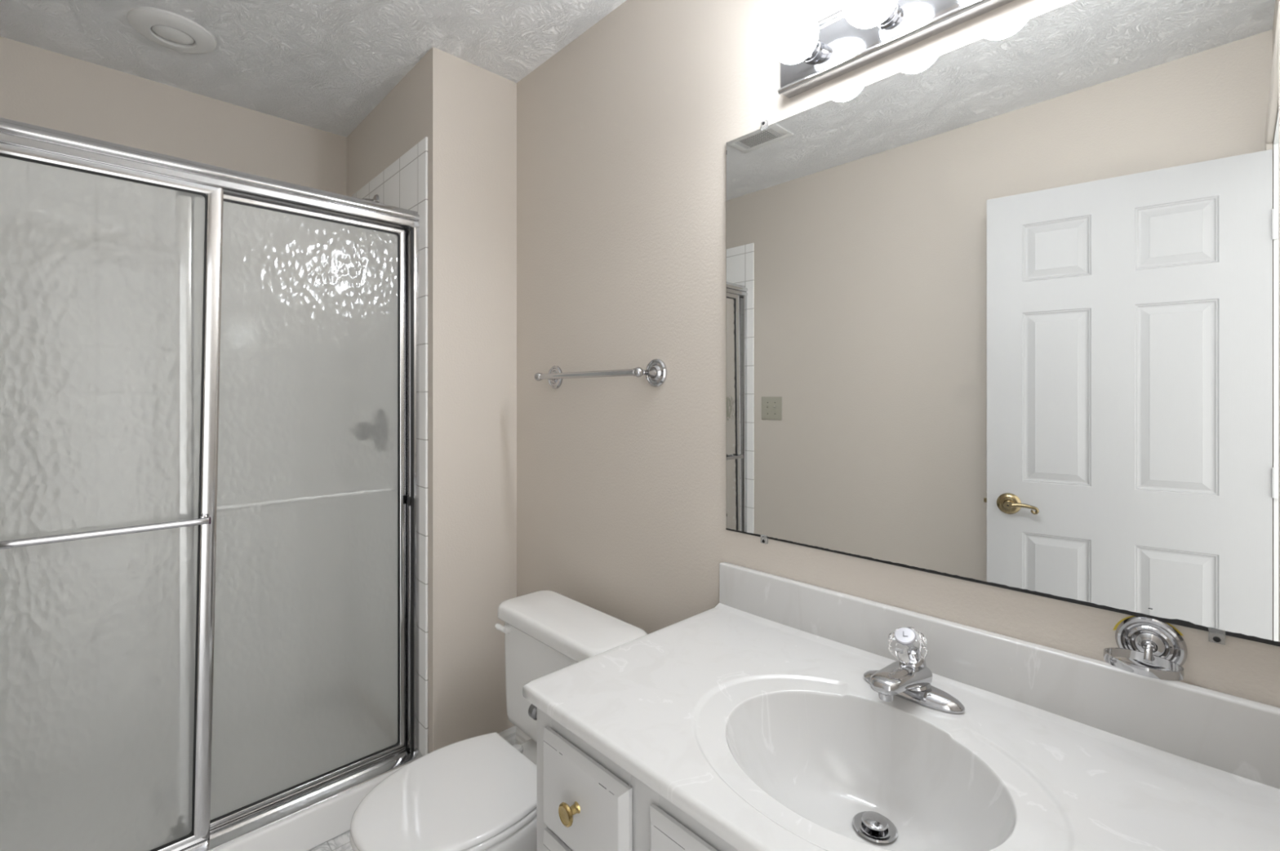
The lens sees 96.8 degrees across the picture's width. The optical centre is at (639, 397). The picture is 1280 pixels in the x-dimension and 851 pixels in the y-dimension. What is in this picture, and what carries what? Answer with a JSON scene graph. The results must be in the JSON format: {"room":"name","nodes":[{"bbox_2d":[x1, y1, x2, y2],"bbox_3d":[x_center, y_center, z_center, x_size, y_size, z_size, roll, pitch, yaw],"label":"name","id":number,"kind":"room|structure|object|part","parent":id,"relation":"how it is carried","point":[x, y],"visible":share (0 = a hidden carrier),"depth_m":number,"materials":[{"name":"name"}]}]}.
{"room":"bathroom","nodes":[
{"label":"bathroom","id":0,"kind":"room"},
{"bbox_2d":[0,36,346,688],"bbox_3d":[-1.798,0.084,2.058,1.331,2.440,0.100,0,0,-44],"label":"wall","id":1,"kind":"structure","parent":0,"point":[39,86],"depth_m":2.05,"materials":[{"name":"beige paint"}]},
{"bbox_2d":[0,156,346,800],"bbox_3d":[-1.724,0.205,2.053,1.231,2.119,0.009,0,0,-44],"label":"wall tile","id":2,"kind":"structure","parent":1,"relation":"attached to","point":[87,261],"depth_m":2.00,"materials":[{"name":"white tile"}]},
{"bbox_2d":[0,0,626,137],"bbox_3d":[-0.658,-1.186,1.158,1.741,0.100,2.976,0,0,-44],"label":"ceiling","id":3,"kind":"structure","parent":0,"point":[325,65],"depth_m":1.81,"materials":[{"name":"white paint"}]},
{"bbox_2d":[126,7,216,53],"bbox_3d":[-1.445,-1.125,1.759,0.214,0.027,0.214,0,0,-44],"label":"recessed light","id":4,"kind":"object","parent":3,"relation":"in","point":[171,30],"visible":1,"depth_m":1.73,"materials":[{"name":"white plastic"}]},
{"bbox_2d":[307,831,353,850],"bbox_3d":[-0.103,1.354,0.574,1.741,0.100,4.587,0,0,-44],"label":"floor","id":5,"kind":"structure","parent":0,"point":[341,842],"depth_m":1.66,"materials":[{"name":"tile"}]},
{"bbox_2d":[0,688,405,850],"bbox_3d":[-1.433,1.246,1.747,1.229,0.117,0.837,0,0,-44],"label":"bathtub","id":6,"kind":"object","parent":5,"relation":"on","point":[127,805],"visible":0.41,"depth_m":1.82,"materials":[{"name":"white ceramic"}]},
{"bbox_2d":[349,590,647,850],"bbox_3d":[-0.360,0.951,1.402,0.645,0.706,0.479,0,0,-44],"label":"toilet","id":7,"kind":"object","parent":5,"relation":"on","point":[477,793],"visible":0.75,"depth_m":1.37,"materials":[{"name":"white ceramic"}]},
{"bbox_3d":[-0.445,0.944,1.321,0.411,0.018,0.359,0,0,-44],"label":"seat","id":8,"kind":"part","parent":7,"relation":"part of","materials":[{"name":"white plastic"}]},
{"bbox_3d":[-0.445,0.924,1.321,0.409,0.018,0.357,0,0,-44],"label":"seat lid","id":9,"kind":"part","parent":7,"relation":"part of","materials":[{"name":"white plastic"}]},
{"bbox_3d":[-0.381,0.664,1.627,0.012,0.025,0.025,0,0,-44],"label":"flush lever","id":10,"kind":"part","parent":7,"relation":"part of","materials":[{"name":"white plastic"}]},
{"bbox_3d":[-0.194,0.791,1.560,0.170,0.294,0.442,0,0,-44],"label":"tank","id":11,"kind":"part","parent":7,"relation":"part of","materials":[{"name":"white ceramic"}]},
{"bbox_3d":[-0.196,0.621,1.558,0.192,0.046,0.479,0,0,-44],"label":"tank lid","id":12,"kind":"part","parent":7,"relation":"part of","materials":[{"name":"white ceramic"}]},
{"bbox_2d":[537,707,738,850],"bbox_3d":[0.313,0.911,0.832,0.580,0.786,0.923,0,0,-44],"label":"vanity cabinet","id":13,"kind":"object","parent":5,"relation":"on","point":[586,802],"visible":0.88,"depth_m":0.85,"materials":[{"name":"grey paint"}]},
{"bbox_2d":[528,704,537,720],"bbox_3d":[-0.179,0.582,1.042,0.044,0.044,0.058,0,0,-44],"label":"toilet paper holder","id":14,"kind":"object","parent":13,"relation":"attached to","point":[532,711],"visible":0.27,"depth_m":1.04,"materials":[{"name":"grey metal"}]},
{"bbox_3d":[-0.089,0.819,0.886,0.020,0.174,0.213,0,0,-44],"label":"drawer","id":15,"kind":"part","parent":13,"relation":"part of","materials":[{"name":"grey paint"}]},
{"bbox_3d":[-0.107,0.636,0.872,0.026,0.034,0.034,0,0,-44],"label":"knob","id":16,"kind":"part","parent":13,"relation":"part of","materials":[{"name":"gold metal"}]},
{"bbox_3d":[-0.089,0.640,0.886,0.020,0.162,0.213,0,0,-44],"label":"drawer","id":17,"kind":"part","parent":13,"relation":"part of","materials":[{"name":"grey paint"}]},
{"bbox_3d":[0.119,0.867,0.668,0.020,0.615,0.306,0,0,-44],"label":"door","id":18,"kind":"part","parent":13,"relation":"part of","materials":[{"name":"grey paint"}]},
{"bbox_2d":[522,562,1279,850],"bbox_3d":[0.316,0.526,0.841,0.563,0.264,0.930,0,0,-44],"label":"countertop","id":19,"kind":"structure","parent":13,"relation":"on","point":[754,714],"depth_m":0.85,"materials":[{"name":"stone"}]},
{"bbox_2d":[724,690,1017,850],"bbox_3d":[0.300,0.567,0.794,0.315,0.142,0.384,0,0,-44],"label":"basin","id":20,"kind":"object","parent":19,"relation":"in","point":[841,765],"depth_m":0.87,"materials":[{"name":"ceramic"}]},
{"bbox_2d":[863,626,964,714],"bbox_3d":[0.421,0.439,0.919,0.149,0.113,0.162,0,0,-44],"label":"faucet","id":21,"kind":"object","parent":19,"relation":"on","point":[908,678],"visible":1,"depth_m":0.92,"materials":[{"name":"silver metal"}]},
{"bbox_3d":[0.416,0.457,0.914,0.136,0.048,0.058,0,0,-44],"label":"spout","id":22,"kind":"part","parent":21,"relation":"part of","materials":[{"name":"silver metal"}]},
{"bbox_3d":[0.443,0.412,0.940,0.059,0.055,0.059,0,0,21],"label":"acrylic knob","id":23,"kind":"part","parent":21,"relation":"part of","materials":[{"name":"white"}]},
{"bbox_2d":[346,46,516,753],"bbox_3d":[-0.862,0.084,2.337,0.410,2.440,0.987,0,0,-44],"label":"wall","id":24,"kind":"structure","parent":0,"point":[466,112],"depth_m":1.94,"materials":[{"name":"beige paint"}]},
{"bbox_2d":[0,117,422,850],"bbox_3d":[-1.187,0.282,1.489,1.212,1.809,0.094,0,0,-44],"label":"shower door frame","id":25,"kind":"object","parent":24,"relation":"attached to","point":[11,132],"visible":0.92,"depth_m":1.64,"materials":[{"name":"silver metal"}]},
{"bbox_2d":[0,142,223,850],"bbox_3d":[-1.355,0.305,1.304,0.652,1.750,0.049,0,0,-44],"label":"sliding shower door","id":26,"kind":"structure","parent":25,"relation":"in","point":[213,196],"depth_m":1.50,"materials":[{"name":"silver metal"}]},
{"bbox_3d":[-1.355,-0.556,1.325,0.622,0.029,0.018,0,0,-44],"label":"rail","id":27,"kind":"part","parent":26,"relation":"part of","materials":[{"name":"silver metal"}]},
{"bbox_3d":[-1.377,1.165,1.305,0.622,0.029,0.018,0,0,-44],"label":"rail","id":28,"kind":"part","parent":26,"relation":"part of","materials":[{"name":"silver metal"}]},
{"bbox_2d":[175,189,409,839],"bbox_3d":[-1.010,0.304,1.714,0.609,1.749,0.054,0,0,-44],"label":"sliding shower door","id":29,"kind":"structure","parent":25,"relation":"attached to","point":[185,509],"depth_m":1.51,"materials":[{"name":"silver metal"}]},
{"bbox_3d":[-0.998,1.166,1.701,0.609,0.026,0.018,0,0,-44],"label":"rail","id":30,"kind":"part","parent":29,"relation":"part of","materials":[{"name":"silver metal"}]},
{"bbox_3d":[-0.998,-0.557,1.701,0.609,0.026,0.018,0,0,-44],"label":"rail","id":31,"kind":"part","parent":29,"relation":"part of","materials":[{"name":"silver metal"}]},
{"bbox_2d":[345,137,427,755],"bbox_3d":[-0.988,0.166,2.166,0.009,2.041,0.844,0,0,-44],"label":"wall tile","id":32,"kind":"structure","parent":24,"relation":"attached to","point":[371,255],"depth_m":2.17,"materials":[{"name":"white tile"}]},
{"bbox_2d":[316,194,379,231],"bbox_3d":[-1.090,-0.696,2.115,0.212,0.171,0.072,0,0,-44],"label":"shower","id":33,"kind":"object","parent":32,"relation":"attached to","point":[329,226],"visible":0.42,"depth_m":2.07,"materials":[{"name":"silver metal"}]},
{"bbox_3d":[-1.067,-0.717,2.137,0.149,0.089,0.021,0,0,-44],"label":"arm","id":34,"kind":"part","parent":33,"relation":"part of","materials":[{"name":"silver metal"}]},
{"bbox_2d":[353,408,386,453],"bbox_3d":[-1.029,0.126,2.141,0.085,0.170,0.170,0,0,-44],"label":"shower valve","id":35,"kind":"object","parent":32,"relation":"attached to","point":[376,430],"visible":1,"depth_m":2.13,"materials":[{"name":"silver metal"}]},
{"bbox_3d":[-1.033,0.126,2.138,0.075,0.068,0.068,0,0,-44],"label":"handle","id":36,"kind":"part","parent":35,"relation":"part of","materials":[{"name":"silver metal"}]},
{"bbox_2d":[497,725,515,746],"bbox_3d":[-0.553,1.244,1.940,0.310,0.121,0.014,0,0,-44],"label":"baseboard","id":37,"kind":"structure","parent":24,"relation":"attached to","point":[508,735],"depth_m":2.02,"materials":[{"name":"white paint"}]},
{"bbox_2d":[516,0,1279,707],"bbox_3d":[0.276,0.084,1.366,0.100,2.440,1.989,0,0,-44],"label":"wall","id":38,"kind":"structure","parent":0,"point":[624,133],"depth_m":1.54,"materials":[{"name":"beige paint"}]},
{"bbox_2d":[515,726,531,744],"bbox_3d":[-0.125,1.244,1.705,0.014,0.121,0.944,0,0,-44],"label":"baseboard","id":39,"kind":"structure","parent":38,"relation":"attached to","point":[521,737],"depth_m":2.02,"materials":[{"name":"white paint"}]},
{"bbox_2d":[534,359,666,389],"bbox_3d":[-0.145,-0.066,1.677,0.082,0.076,0.544,0,0,-44],"label":"towel bar","id":40,"kind":"object","parent":38,"relation":"attached to","point":[655,372],"visible":1,"depth_m":1.55,"materials":[{"name":"silver metal"}]},
{"bbox_3d":[0.021,-0.066,1.512,0.044,0.022,0.022,0,0,-44],"label":"post","id":41,"kind":"part","parent":40,"relation":"part of","materials":[{"name":"silver metal"}]},
{"bbox_2d":[760,120,768,130],"bbox_3d":[0.280,-0.614,1.282,0.009,0.019,0.016,0,0,-44],"label":"mirror clip","id":42,"kind":"object","parent":38,"relation":"attached to","point":[764,124],"visible":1,"depth_m":1.28,"materials":[{"name":"clear plastic"}]},
{"bbox_2d":[760,534,768,544],"bbox_3d":[0.280,0.320,1.282,0.009,0.019,0.016,0,0,-44],"label":"mirror clip","id":43,"kind":"object","parent":38,"relation":"attached to","point":[763,538],"visible":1,"depth_m":1.28,"materials":[{"name":"clear plastic"}]},
{"bbox_2d":[777,0,1015,98],"bbox_3d":[0.513,-0.706,0.998,0.064,0.113,0.616,0,0,-44],"label":"vanity light bar","id":44,"kind":"object","parent":38,"relation":"attached to","point":[842,48],"visible":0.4,"depth_m":1.08,"materials":[{"name":"grey metal"}]},
{"bbox_2d":[768,7,818,64],"bbox_3d":[0.303,-0.706,1.113,0.102,0.095,0.095,0,0,-44],"label":"globe bulb","id":45,"kind":"object","parent":44,"relation":"attached to","point":[793,35],"visible":1,"depth_m":1.08,"materials":[{"name":"white glass"}]},
{"bbox_2d":[803,39,822,64],"bbox_3d":[0.344,-0.706,1.151,0.030,0.045,0.045,0,0,-44],"label":"socket","id":46,"kind":"object","parent":44,"relation":"attached to","point":[815,57],"depth_m":1.15,"materials":[{"name":"silver metal"}]},
{"bbox_3d":[0.512,-0.757,0.996,0.012,0.012,0.616,0,0,-44],"label":"edge moulding","id":47,"kind":"part","parent":44,"relation":"part of","materials":[{"name":"silver metal"}]},
{"bbox_2d":[841,0,897,28],"bbox_3d":[0.408,-0.706,1.002,0.102,0.095,0.095,0,0,-44],"label":"globe bulb","id":48,"kind":"object","parent":44,"relation":"attached to","point":[861,14],"visible":1,"depth_m":0.99,"materials":[{"name":"white glass"}]},
{"bbox_2d":[876,3,900,29],"bbox_3d":[0.449,-0.706,1.041,0.030,0.045,0.045,0,0,-44],"label":"socket","id":49,"kind":"object","parent":44,"relation":"attached to","point":[893,22],"depth_m":1.04,"materials":[{"name":"silver metal"}]},
{"bbox_2d":[719,562,1279,789],"bbox_3d":[0.514,0.450,1.026,0.022,0.112,0.925,0,0,-44],"label":"backsplash","id":50,"kind":"structure","parent":38,"relation":"attached to","point":[1238,736],"depth_m":0.88,"materials":[{"name":"stone"}]},
{"bbox_2d":[725,0,1279,646],"bbox_3d":[0.522,-0.147,1.031,0.005,0.927,0.914,0,0,-44],"label":"wall mirror","id":51,"kind":"object","parent":38,"relation":"attached to","point":[1002,307],"visible":1,"depth_m":0.91,"materials":[{"name":"silver mirror"}]},
{"bbox_2d":[1102,616,1187,680],"bbox_3d":[0.699,0.352,0.788,0.085,0.078,0.084,0,0,-44],"label":"holder","id":52,"kind":"object","parent":38,"relation":"attached to","point":[1155,649],"visible":1,"depth_m":0.80,"materials":[{"name":"silver metal"}]},
{"bbox_3d":[0.713,0.359,0.796,0.022,0.020,0.009,0,0,-44],"label":"post","id":53,"kind":"part","parent":52,"relation":"part of","materials":[{"name":"silver metal"}]},
{"bbox_2d":[1208,627,1225,644],"bbox_3d":[0.775,0.320,0.763,0.009,0.019,0.016,0,0,-44],"label":"mirror clip","id":54,"kind":"object","parent":38,"relation":"attached to","point":[1215,636],"visible":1,"depth_m":0.76,"materials":[{"name":"clear plastic"}]}
]}

